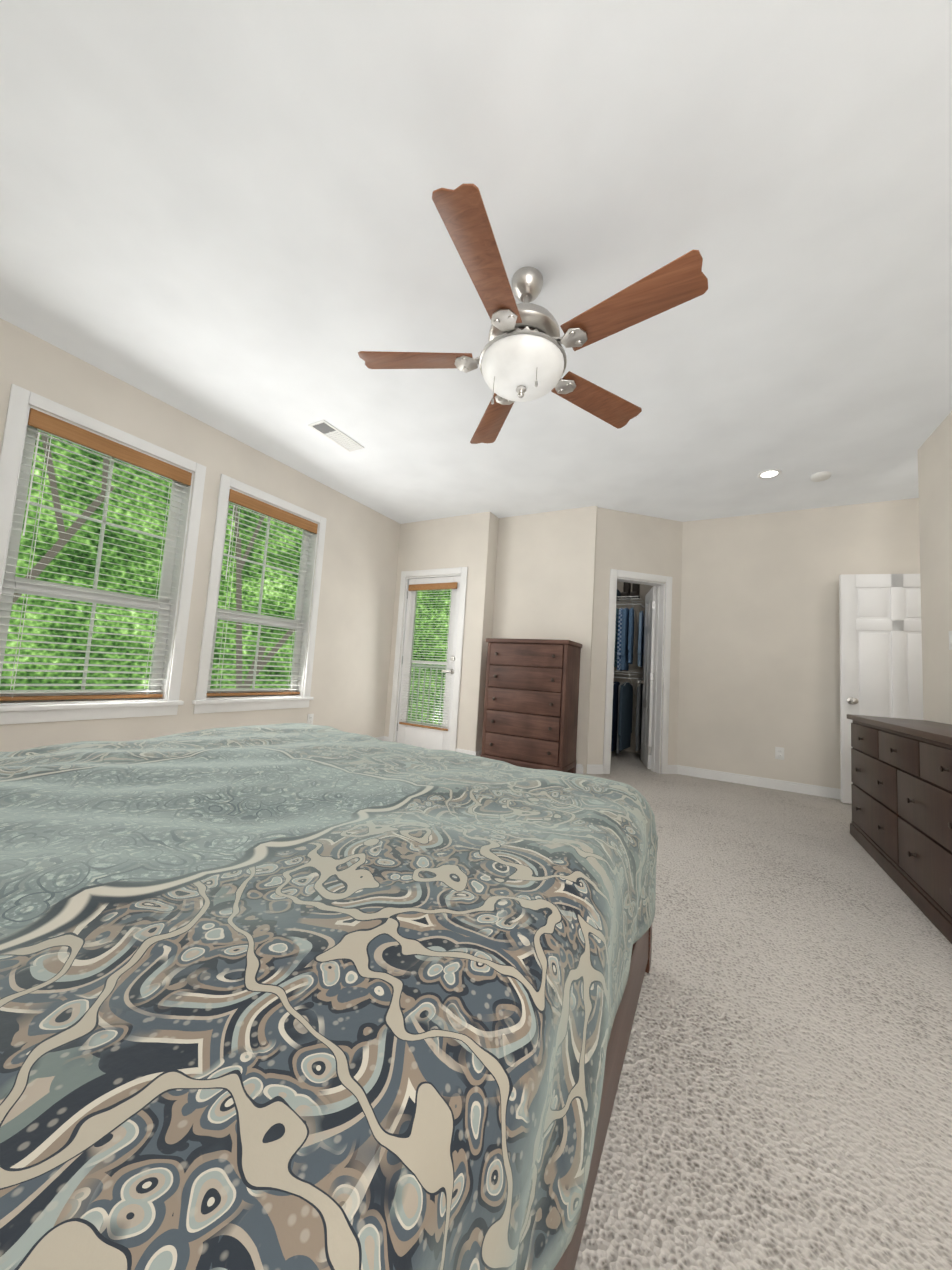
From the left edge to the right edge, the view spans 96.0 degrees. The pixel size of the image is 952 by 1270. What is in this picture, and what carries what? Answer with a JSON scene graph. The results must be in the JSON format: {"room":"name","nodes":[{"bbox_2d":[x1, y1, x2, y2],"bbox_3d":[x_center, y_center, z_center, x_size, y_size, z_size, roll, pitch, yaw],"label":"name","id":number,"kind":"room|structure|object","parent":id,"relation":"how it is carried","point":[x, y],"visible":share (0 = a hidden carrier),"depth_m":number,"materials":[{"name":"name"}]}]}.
{"room":"bedroom","nodes":[
{"label":"bedroom","id":0,"kind":"room"},
{"bbox_2d":[0,318,400,751],"bbox_3d":[-2.284,-0.290,3.273,0.150,2.760,5.170,1,-5,29],"label":"wall","id":1,"kind":"structure","parent":0,"point":[350,671],"depth_m":3.60,"materials":[{"name":"beige paint"}]},
{"bbox_2d":[0,384,205,724],"bbox_3d":[-2.487,-0.416,2.848,0.195,1.925,1.110,1,-5,29],"label":"window","id":2,"kind":"structure","parent":1,"relation":"in","point":[14,445],"depth_m":2.84,"materials":[{"name":"white paint"}]},
{"bbox_2d":[0,408,191,700],"bbox_3d":[-2.472,-0.435,2.841,0.075,1.707,0.890,1,-5,29],"label":"window blinds","id":3,"kind":"object","parent":2,"relation":"attached to","point":[61,428],"visible":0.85,"depth_m":2.77,"materials":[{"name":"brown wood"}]},
{"bbox_2d":[192,474,326,713],"bbox_3d":[-1.911,-0.295,3.888,0.195,1.925,1.120,1,-5,29],"label":"window","id":4,"kind":"structure","parent":1,"relation":"in","point":[217,704],"depth_m":3.88,"materials":[{"name":"white paint"}]},
{"bbox_2d":[207,489,317,695],"bbox_3d":[-1.896,-0.315,3.882,0.075,1.707,0.900,1,-5,29],"label":"window blinds","id":5,"kind":"object","parent":4,"relation":"attached to","point":[243,500],"visible":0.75,"depth_m":3.82,"materials":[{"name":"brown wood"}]},
{"bbox_2d":[307,714,313,724],"bbox_3d":[-1.654,0.846,4.279,0.008,0.116,0.072,1,-5,29],"label":"outlet","id":6,"kind":"object","parent":1,"relation":"attached to","point":[310,718],"visible":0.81,"depth_m":4.28,"materials":[{"name":"white plastic"}]},
{"bbox_2d":[384,512,489,750],"bbox_3d":[-0.452,-0.026,5.111,1.276,2.760,0.150,1,-5,29],"label":"wall","id":7,"kind":"structure","parent":0,"point":[454,541],"depth_m":4.93,"materials":[{"name":"beige paint"}]},
{"bbox_2d":[408,664,444,726],"bbox_3d":[-0.596,0.952,5.940,2.050,1.170,1.348,1,-5,29],"label":"balcony","id":8,"kind":"object","parent":7,"relation":"attached to","point":[436,667],"depth_m":6.78,"materials":[{"name":"paint"}]},
{"bbox_2d":[388,567,467,750],"bbox_3d":[-0.543,0.282,5.113,0.955,2.135,0.167,1,-5,29],"label":"door frame","id":9,"kind":"structure","parent":7,"relation":"attached to","point":[462,572],"depth_m":5.16,"materials":[{"name":"white paint"}]},
{"bbox_2d":[397,576,460,749],"bbox_3d":[-0.552,0.328,5.109,0.782,2.042,0.169,1,-5,29],"label":"balcony door","id":10,"kind":"structure","parent":7,"relation":"in","point":[426,736],"depth_m":5.04,"materials":[{"name":"white paint"}]},
{"bbox_2d":[384,736,475,755],"bbox_3d":[-0.566,1.292,4.926,1.296,0.092,0.016,1,-5,29],"label":"baseboard","id":11,"kind":"structure","parent":7,"relation":"attached to","point":[457,749],"depth_m":4.69,"materials":[{"name":"white paint"}]},
{"bbox_2d":[0,0,951,523],"bbox_3d":[0.981,-1.564,2.779,6.600,0.100,7.500,1,-5,29],"label":"ceiling","id":12,"kind":"structure","parent":0,"point":[224,216],"depth_m":1.73,"materials":[{"name":"white paint"}]},
{"bbox_2d":[308,420,363,451],"bbox_3d":[-1.109,-1.585,3.433,0.170,0.011,0.430,1,-5,29],"label":"ceiling vent","id":13,"kind":"object","parent":12,"relation":"in","point":[334,434],"visible":1,"depth_m":3.41,"materials":[{"name":"white plastic"}]},
{"bbox_2d":[358,184,707,443],"bbox_3d":[0.217,-1.317,1.906,1.439,0.628,1.421,1,-5,29],"label":"ceiling fan","id":14,"kind":"object","parent":12,"relation":"hanging from","point":[522,357],"visible":1,"depth_m":1.77,"materials":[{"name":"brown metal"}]},
{"bbox_2d":[757,469,781,478],"bbox_3d":[2.463,-1.349,3.600,0.170,0.010,0.170,1,-5,29],"label":"recessed light","id":15,"kind":"object","parent":12,"relation":"in","point":[769,474],"visible":0.98,"depth_m":3.59,"materials":[{"name":"white glass"}]},
{"bbox_2d":[810,471,830,481],"bbox_3d":[2.868,-1.311,3.567,0.140,0.040,0.140,1,-5,29],"label":"smoke detector","id":16,"kind":"object","parent":12,"relation":"attached to","point":[821,476],"visible":1,"depth_m":3.54,"materials":[{"name":"white plastic"}]},
{"bbox_2d":[475,512,498,750],"bbox_3d":[0.099,-0.006,4.936,0.150,2.760,0.373,1,-5,29],"label":"wall","id":17,"kind":"structure","parent":0,"point":[490,577],"depth_m":4.83,"materials":[{"name":"beige paint"}]},
{"bbox_2d":[492,506,597,773],"bbox_3d":[0.719,0.015,4.723,1.138,2.760,0.150,1,-5,29],"label":"wall","id":18,"kind":"structure","parent":0,"point":[545,576],"depth_m":4.65,"materials":[{"name":"beige paint"}]},
{"bbox_2d":[576,764,581,773],"bbox_3d":[0.575,1.333,4.554,1.095,0.092,0.016,1,-5,29],"label":"baseboard","id":19,"kind":"structure","parent":18,"relation":"attached to","point":[578,768],"depth_m":4.29,"materials":[{"name":"white paint"}]},
{"bbox_2d":[613,581,652,752],"bbox_3d":[1.991,0.202,6.036,1.755,2.760,0.100,1,-5,29],"label":"wall","id":20,"kind":"structure","parent":0,"point":[644,591],"depth_m":5.88,"materials":[{"name":"paint"}]},
{"bbox_2d":[611,582,644,752],"bbox_3d":[1.771,0.356,5.648,1.544,2.237,0.752,1,-5,29],"label":"clothes","id":21,"kind":"object","parent":20,"relation":"attached to","point":[622,708],"visible":0.19,"depth_m":5.34,"materials":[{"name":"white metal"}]},
{"bbox_2d":[588,507,682,769],"bbox_3d":[1.668,0.065,4.604,1.132,2.760,0.120,5,-5,-14],"label":"wall","id":22,"kind":"structure","parent":0,"point":[632,542],"depth_m":4.59,"materials":[{"name":"beige paint"}]},
{"bbox_2d":[581,764,677,773],"bbox_3d":[1.602,1.388,4.430,1.132,0.092,0.016,5,-5,-14],"label":"baseboard","id":23,"kind":"structure","parent":22,"relation":"attached to","point":[598,769],"depth_m":4.33,"materials":[{"name":"white paint"}]},
{"bbox_2d":[603,569,671,773],"bbox_3d":[1.703,0.389,4.580,0.760,2.115,0.137,5,-5,-14],"label":"door frame","id":24,"kind":"structure","parent":22,"relation":"attached to","point":[661,672],"depth_m":4.59,"materials":[{"name":"white paint"}]},
{"bbox_2d":[637,586,655,768],"bbox_3d":[1.989,0.481,5.012,0.256,2.015,0.567,1,-5,29],"label":"closet door","id":25,"kind":"structure","parent":22,"relation":"in","point":[648,680],"depth_m":4.89,"materials":[{"name":"white paint"}]},
{"bbox_2d":[574,750,951,1269],"bbox_3d":[0.803,1.281,2.547,6.600,0.100,7.500,1,-5,29],"label":"floor","id":26,"kind":"structure","parent":0,"point":[783,1099],"depth_m":1.13,"materials":[{"name":"carpet"}]},
{"bbox_2d":[0,723,657,1269],"bbox_3d":[-0.762,0.368,1.121,2.137,1.290,2.484,1,-5,29],"label":"bed","id":27,"kind":"object","parent":26,"relation":"on","point":[296,997],"visible":1,"depth_m":0.52,"materials":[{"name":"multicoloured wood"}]},
{"bbox_2d":[480,638,581,772],"bbox_3d":[0.552,0.708,4.343,0.874,1.300,0.500,1,-5,29],"label":"dresser","id":28,"kind":"object","parent":26,"relation":"on","point":[530,719],"visible":0.98,"depth_m":4.14,"materials":[{"name":"brown wood"}]},
{"bbox_2d":[847,714,951,943],"bbox_3d":[2.354,0.882,2.132,0.437,0.820,1.806,1,-5,29],"label":"dresser","id":29,"kind":"object","parent":26,"relation":"on","point":[901,821],"visible":1,"depth_m":2.11,"materials":[{"name":"brown wood"}]},
{"bbox_2d":[677,498,919,788],"bbox_3d":[3.537,0.136,4.045,3.010,2.760,0.150,1,-5,29],"label":"wall","id":30,"kind":"structure","parent":0,"point":[759,671],"depth_m":4.28,"materials":[{"name":"beige paint"}]},
{"bbox_2d":[677,765,840,799],"bbox_3d":[3.370,1.454,3.889,2.810,0.092,0.016,1,-5,29],"label":"baseboard","id":31,"kind":"structure","parent":30,"relation":"attached to","point":[816,790],"depth_m":4.20,"materials":[{"name":"white paint"}]},
{"bbox_2d":[775,747,783,759],"bbox_3d":[2.949,1.149,4.162,0.072,0.116,0.008,1,-5,29],"label":"outlet","id":32,"kind":"object","parent":30,"relation":"attached to","point":[779,752],"visible":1,"depth_m":4.16,"materials":[{"name":"white plastic"}]},
{"bbox_2d":[839,574,923,803],"bbox_3d":[3.643,0.469,3.687,0.807,2.030,0.235,1,-5,29],"label":"entry door","id":33,"kind":"structure","parent":30,"relation":"in","point":[881,673],"depth_m":3.77,"materials":[{"name":"white paint"}]},
{"bbox_2d":[918,411,951,724],"bbox_3d":[1.978,-0.225,0.805,0.120,2.760,4.995,1,-5,29],"label":"wall","id":34,"kind":"structure","parent":0,"point":[935,484],"depth_m":2.82,"materials":[{"name":"beige paint"}]},
{"bbox_2d":[949,631,951,649],"bbox_3d":[2.906,0.031,2.620,0.010,0.116,0.072,1,-5,29],"label":"light switch","id":35,"kind":"object","parent":34,"relation":"attached to","point":[950,640],"visible":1,"depth_m":2.63,"materials":[{"name":"white plastic"}]},
{"label":"outside","id":36,"kind":"structure","parent":0,"visible":0},
{"bbox_2d":[0,430,451,723],"bbox_3d":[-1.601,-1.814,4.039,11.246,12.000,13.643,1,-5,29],"label":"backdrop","id":37,"kind":"structure","parent":36,"point":[423,625],"depth_m":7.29,"materials":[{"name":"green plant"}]}
]}

